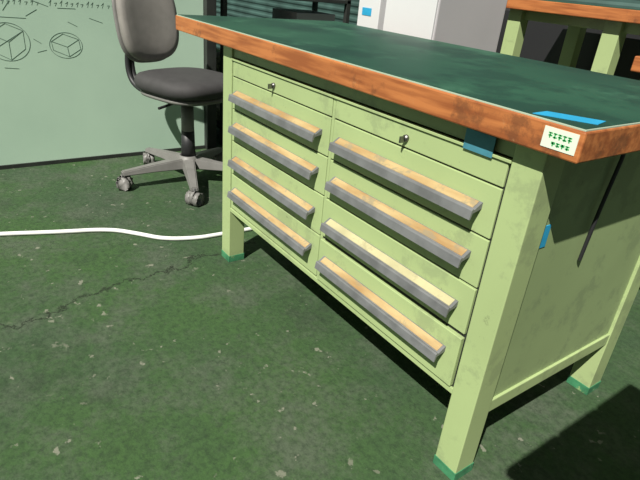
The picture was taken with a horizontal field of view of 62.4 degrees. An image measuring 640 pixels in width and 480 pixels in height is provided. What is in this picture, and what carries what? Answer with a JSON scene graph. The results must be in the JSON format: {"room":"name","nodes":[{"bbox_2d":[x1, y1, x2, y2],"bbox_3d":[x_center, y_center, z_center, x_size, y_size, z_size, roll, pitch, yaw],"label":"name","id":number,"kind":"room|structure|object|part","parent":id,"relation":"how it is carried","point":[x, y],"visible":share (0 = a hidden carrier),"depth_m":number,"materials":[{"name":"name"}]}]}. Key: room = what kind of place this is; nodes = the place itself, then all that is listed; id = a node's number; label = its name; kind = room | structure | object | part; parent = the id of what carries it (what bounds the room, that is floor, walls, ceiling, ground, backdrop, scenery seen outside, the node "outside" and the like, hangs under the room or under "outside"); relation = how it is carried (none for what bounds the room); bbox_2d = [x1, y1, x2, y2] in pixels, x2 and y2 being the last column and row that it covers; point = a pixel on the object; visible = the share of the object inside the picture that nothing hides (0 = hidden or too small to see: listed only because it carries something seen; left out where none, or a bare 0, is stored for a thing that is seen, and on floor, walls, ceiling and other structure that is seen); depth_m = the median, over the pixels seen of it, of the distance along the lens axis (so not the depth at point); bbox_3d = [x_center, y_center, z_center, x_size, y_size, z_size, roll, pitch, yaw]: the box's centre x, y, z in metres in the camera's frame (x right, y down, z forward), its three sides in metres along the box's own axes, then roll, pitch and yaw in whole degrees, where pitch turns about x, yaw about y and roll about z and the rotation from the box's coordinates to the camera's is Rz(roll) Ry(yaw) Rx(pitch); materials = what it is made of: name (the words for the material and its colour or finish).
{"room":"workshop","nodes":[
{"label":"workshop","id":0,"kind":"room"},
{"bbox_2d":[0,0,204,164],"bbox_3d":[-2.493,-1.103,1.112,4.770,2.340,0.045,-13,32,-33],"label":"wall","id":1,"kind":"structure","parent":0,"point":[53,107],"depth_m":2.41,"materials":[{"name":"green paint"}]},
{"bbox_2d":[0,0,108,68],"bbox_3d":[-1.203,-0.874,2.252,0.652,0.356,0.002,-13,32,-33],"label":"drawing","id":2,"kind":"object","parent":1,"relation":"attached to","point":[0,0],"visible":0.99,"depth_m":2.25,"materials":[{"name":"black paint"}]},
{"bbox_2d":[0,145,204,169],"bbox_3d":[-2.581,-0.058,1.609,4.770,0.018,0.007,-13,32,-33],"label":"baseboard","id":3,"kind":"structure","parent":1,"relation":"attached to","point":[11,166],"depth_m":2.55,"materials":[{"name":"metal"}]},
{"bbox_2d":[0,49,639,479],"bbox_3d":[-1.586,-0.069,1.851,6.660,0.001,9.900,-13,32,-33],"label":"floor","id":4,"kind":"structure","parent":0,"point":[123,356],"depth_m":1.34,"materials":[{"name":"paint"}]},
{"bbox_2d":[0,227,251,240],"bbox_3d":[-0.577,-0.052,1.999,1.972,0.015,0.256,-7,29,-24],"label":"power cord","id":5,"kind":"object","parent":4,"relation":"on","point":[83,230],"visible":0.69,"depth_m":1.91,"materials":[{"name":"white plastic"}]},
{"bbox_2d":[111,0,222,206],"bbox_3d":[-0.606,-0.650,2.271,0.606,0.842,0.661,-13,32,-33],"label":"office chair","id":6,"kind":"object","parent":4,"relation":"on","point":[146,31],"visible":0.88,"depth_m":2.24,"materials":[{"name":"fabric"}]},
{"bbox_2d":[116,174,132,185],"bbox_3d":[-0.847,-0.253,2.289,0.072,0.069,0.014,6,26,1],"label":"caster wheel","id":7,"kind":"object","parent":6,"relation":"attached to","point":[124,179],"depth_m":2.27,"materials":[{"name":"grey plastic"}]},
{"bbox_3d":[-0.739,-0.938,2.249,0.101,0.328,0.288,23,31,30],"label":"backrest","id":8,"kind":"part","parent":6,"relation":"part of","materials":[{"name":"grey plastic"}]},
{"bbox_3d":[-0.738,-0.326,2.335,0.274,0.052,0.061,-13,32,-33],"label":"arm","id":9,"kind":"part","parent":6,"relation":"part of","materials":[{"name":"grey plastic"}]},
{"bbox_3d":[-0.734,-0.412,2.508,0.275,0.052,0.061,23,31,30],"label":"arm","id":10,"kind":"part","parent":6,"relation":"part of","materials":[{"name":"grey plastic"}]},
{"bbox_3d":[-0.610,-0.570,2.205,0.015,0.015,0.213,13,27,14],"label":"lever","id":11,"kind":"part","parent":6,"relation":"part of","materials":[{"name":"black plastic"}]},
{"bbox_3d":[-0.557,-0.673,2.255,0.396,0.076,0.396,23,31,31],"label":"seat","id":12,"kind":"part","parent":6,"relation":"part of","materials":[{"name":"fabric"}]},
{"bbox_3d":[-0.556,-0.284,2.286,0.061,0.052,0.275,-3,28,-17],"label":"arm","id":13,"kind":"part","parent":6,"relation":"part of","materials":[{"name":"grey plastic"}]},
{"bbox_2d":[188,191,199,204],"bbox_3d":[-0.523,-0.177,2.202,0.018,0.069,0.070,14,28,17],"label":"caster wheel","id":14,"kind":"object","parent":6,"relation":"attached to","point":[193,196],"depth_m":2.18,"materials":[{"name":"grey plastic"}]},
{"bbox_3d":[-0.550,-0.422,2.566,0.061,0.052,0.275,13,27,15],"label":"arm","id":15,"kind":"part","parent":6,"relation":"part of","materials":[{"name":"grey plastic"}]},
{"bbox_3d":[-0.440,-0.343,2.428,0.275,0.052,0.061,5,26,-1],"label":"arm","id":16,"kind":"part","parent":6,"relation":"part of","materials":[{"name":"grey plastic"}]},
{"bbox_2d":[203,0,215,149],"bbox_3d":[-0.515,-1.472,2.447,0.052,2.160,0.054,-13,32,-33],"label":"steel post","id":17,"kind":"object","parent":4,"relation":"on","point":[209,6],"visible":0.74,"depth_m":2.72,"materials":[{"name":"black metal"}]},
{"bbox_2d":[216,0,350,145],"bbox_3d":[-0.265,-1.285,3.035,0.819,1.350,0.360,-13,32,-33],"label":"storage shelf","id":18,"kind":"object","parent":4,"relation":"on","point":[277,13],"visible":0.06,"depth_m":3.03,"materials":[{"name":"metal"}]},
{"bbox_3d":[-0.315,-0.772,3.291,0.819,0.018,0.360,-13,32,-33],"label":"shelf","id":19,"kind":"part","parent":18,"relation":"part of","materials":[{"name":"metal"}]},
{"bbox_3d":[-0.492,-1.141,2.701,0.027,1.350,0.027,-13,32,-33],"label":"post","id":20,"kind":"part","parent":18,"relation":"part of","materials":[{"name":"metal"}]},
{"bbox_3d":[-0.037,-1.429,3.370,0.027,1.350,0.027,-13,32,-33],"label":"post","id":21,"kind":"part","parent":18,"relation":"part of","materials":[{"name":"metal"}]},
{"bbox_3d":[-0.255,-1.382,2.987,0.819,0.018,0.360,-13,32,-33],"label":"shelf","id":22,"kind":"part","parent":18,"relation":"part of","materials":[{"name":"metal"}]},
{"bbox_3d":[0.154,-1.293,3.133,0.027,1.350,0.027,-13,32,-33],"label":"post","id":23,"kind":"part","parent":18,"relation":"part of","materials":[{"name":"metal"}]},
{"bbox_2d":[357,0,386,29],"bbox_3d":[0.228,-0.573,2.260,0.182,0.855,0.126,-13,32,-33],"label":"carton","id":24,"kind":"object","parent":4,"relation":"on","point":[371,13],"visible":0.18,"depth_m":2.04,"materials":[{"name":"white cardboard"}]},
{"bbox_2d":[176,14,639,479],"bbox_3d":[0.173,-0.166,1.546,0.657,0.753,1.434,-13,32,-33],"label":"workbench","id":25,"kind":"object","parent":4,"relation":"on","point":[478,210],"visible":1,"depth_m":1.06,"materials":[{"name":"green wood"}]},
{"bbox_3d":[-0.274,-0.255,1.690,0.056,0.705,0.056,-13,32,-33],"label":"leg","id":26,"kind":"part","parent":25,"relation":"part of","materials":[{"name":"green paint"}]},
{"bbox_3d":[-0.156,-0.062,1.509,0.028,0.029,0.432,-13,32,-33],"label":"handle","id":27,"kind":"part","parent":25,"relation":"part of","materials":[{"name":"grey metal"}]},
{"bbox_3d":[-0.147,-0.154,1.464,0.028,0.029,0.432,-13,32,-33],"label":"handle","id":28,"kind":"part","parent":25,"relation":"part of","materials":[{"name":"grey metal"}]},
{"bbox_3d":[-0.138,-0.247,1.417,0.028,0.029,0.432,-13,32,-33],"label":"handle","id":29,"kind":"part","parent":25,"relation":"part of","materials":[{"name":"grey metal"}]},
{"bbox_3d":[-0.130,-0.330,1.376,0.028,0.029,0.432,-13,32,-33],"label":"handle","id":30,"kind":"part","parent":25,"relation":"part of","materials":[{"name":"grey metal"}]},
{"bbox_3d":[-0.141,-0.059,1.521,0.011,0.114,0.486,-13,32,-33],"label":"drawer","id":31,"kind":"part","parent":25,"relation":"part of","materials":[{"name":"green paint"}]},
{"bbox_3d":[-0.131,-0.159,1.471,0.011,0.103,0.486,-13,32,-33],"label":"drawer","id":32,"kind":"part","parent":25,"relation":"part of","materials":[{"name":"green paint"}]},
{"bbox_3d":[-0.122,-0.250,1.426,0.011,0.094,0.486,-13,32,-33],"label":"drawer","id":33,"kind":"part","parent":25,"relation":"part of","materials":[{"name":"green paint"}]},
{"bbox_3d":[-0.113,-0.335,1.384,0.011,0.090,0.486,-13,32,-33],"label":"drawer","id":34,"kind":"part","parent":25,"relation":"part of","materials":[{"name":"green paint"}]},
{"bbox_3d":[0.042,-0.343,1.173,0.031,0.032,0.968,-13,32,-33],"label":"rail","id":35,"kind":"part","parent":25,"relation":"part of","materials":[{"name":"green metal"}]},
{"bbox_3d":[0.115,0.137,1.162,0.028,0.029,0.406,-13,32,-33],"label":"handle","id":36,"kind":"part","parent":25,"relation":"part of","materials":[{"name":"grey metal"}]},
{"bbox_3d":[0.128,0.045,1.119,0.028,0.029,0.406,-13,32,-33],"label":"handle","id":37,"kind":"part","parent":25,"relation":"part of","materials":[{"name":"grey metal"}]},
{"bbox_3d":[0.131,0.141,1.173,0.011,0.114,0.458,-13,32,-33],"label":"drawer","id":38,"kind":"part","parent":25,"relation":"part of","materials":[{"name":"green paint"}]},
{"bbox_3d":[0.139,-0.049,1.074,0.028,0.029,0.406,-13,32,-33],"label":"handle","id":39,"kind":"part","parent":25,"relation":"part of","materials":[{"name":"grey metal"}]},
{"bbox_3d":[0.145,0.038,1.125,0.011,0.097,0.458,-13,32,-33],"label":"drawer","id":40,"kind":"part","parent":25,"relation":"part of","materials":[{"name":"green paint"}]},
{"bbox_3d":[0.147,-0.131,1.032,0.028,0.029,0.406,-13,32,-33],"label":"handle","id":41,"kind":"part","parent":25,"relation":"part of","materials":[{"name":"grey metal"}]},
{"bbox_3d":[0.207,-0.498,1.381,0.649,0.003,1.428,-13,32,-33],"label":"trim","id":42,"kind":"part","parent":25,"relation":"part of","materials":[{"name":"brown wood"}]},
{"bbox_3d":[0.155,-0.051,1.082,0.011,0.094,0.458,-13,32,-33],"label":"drawer","id":43,"kind":"part","parent":25,"relation":"part of","materials":[{"name":"green paint"}]},
{"bbox_3d":[0.164,-0.136,1.040,0.011,0.090,0.458,-13,32,-33],"label":"drawer","id":44,"kind":"part","parent":25,"relation":"part of","materials":[{"name":"green paint"}]},
{"bbox_3d":[0.262,-0.160,0.868,0.002,0.034,0.060,-13,32,-33],"label":"blue tape rail","id":45,"kind":"part","parent":25,"relation":"part of","materials":[{"name":"blue plastic"}]},
{"bbox_3d":[0.311,0.166,0.963,0.056,0.705,0.056,-13,32,-33],"label":"leg","id":46,"kind":"part","parent":25,"relation":"part of","materials":[{"name":"green paint"}]},
{"bbox_3d":[0.510,0.280,1.170,0.451,0.031,0.025,-13,32,-33],"label":"rail","id":47,"kind":"part","parent":25,"relation":"part of","materials":[{"name":"green metal"}]},
{"bbox_3d":[0.534,0.043,1.050,0.451,0.525,0.011,-13,32,-33],"label":"panel","id":48,"kind":"part","parent":25,"relation":"part of","materials":[{"name":"green paint"}]},
{"bbox_3d":[0.724,0.069,1.240,0.056,0.705,0.056,-13,32,-33],"label":"leg","id":49,"kind":"part","parent":25,"relation":"part of","materials":[{"name":"green paint"}]},
{"bbox_2d":[383,0,507,51],"bbox_3d":[0.433,-0.523,2.130,0.367,0.918,0.261,-13,32,-33],"label":"storage cabinet","id":50,"kind":"object","parent":4,"relation":"on","point":[477,24],"visible":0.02,"depth_m":1.88,"materials":[{"name":"metal"}]},
{"bbox_3d":[0.287,-0.497,2.028,0.007,0.864,0.252,-13,32,-33],"label":"door","id":51,"kind":"part","parent":50,"relation":"part of","materials":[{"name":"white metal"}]},
{"bbox_2d":[496,8,639,79],"bbox_3d":[1.829,-0.377,2.205,0.225,0.837,2.970,-13,32,-33],"label":"base cabinet","id":52,"kind":"object","parent":4,"relation":"on","point":[542,41],"visible":0.12,"depth_m":2.69,"materials":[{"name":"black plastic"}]},
{"bbox_2d":[500,0,639,74],"bbox_3d":[1.451,-0.292,1.892,0.585,0.897,1.899,-13,32,-33],"label":"workbench","id":53,"kind":"object","parent":4,"relation":"on","point":[616,23],"visible":0.26,"depth_m":1.98,"materials":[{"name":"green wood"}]},
{"bbox_3d":[0.788,-0.569,2.365,0.054,0.854,0.063,-13,32,-33],"label":"leg","id":54,"kind":"part","parent":53,"relation":"part of","materials":[{"name":"green paint"}]},
{"bbox_3d":[1.163,-0.657,2.615,0.054,0.854,0.063,-13,32,-33],"label":"leg","id":55,"kind":"part","parent":53,"relation":"part of","materials":[{"name":"green paint"}]},
{"bbox_3d":[1.025,-0.399,2.071,0.054,0.854,0.063,-13,32,-33],"label":"leg","id":56,"kind":"part","parent":53,"relation":"part of","materials":[{"name":"green paint"}]},
{"bbox_2d":[631,56,639,72],"bbox_3d":[1.081,-0.113,1.584,0.333,0.786,0.387,-13,32,-33],"label":"stool","id":57,"kind":"object","parent":4,"relation":"on","point":[635,67],"visible":0.12,"depth_m":1.46,"materials":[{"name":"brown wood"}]},
{"bbox_2d":[216,0,639,49],"bbox_3d":[1.157,-1.731,3.098,0.007,2.340,9.900,-13,32,-33],"label":"wall","id":58,"kind":"structure","parent":0,"point":[235,8],"depth_m":4.96,"materials":[{"name":"paint"}]}
]}

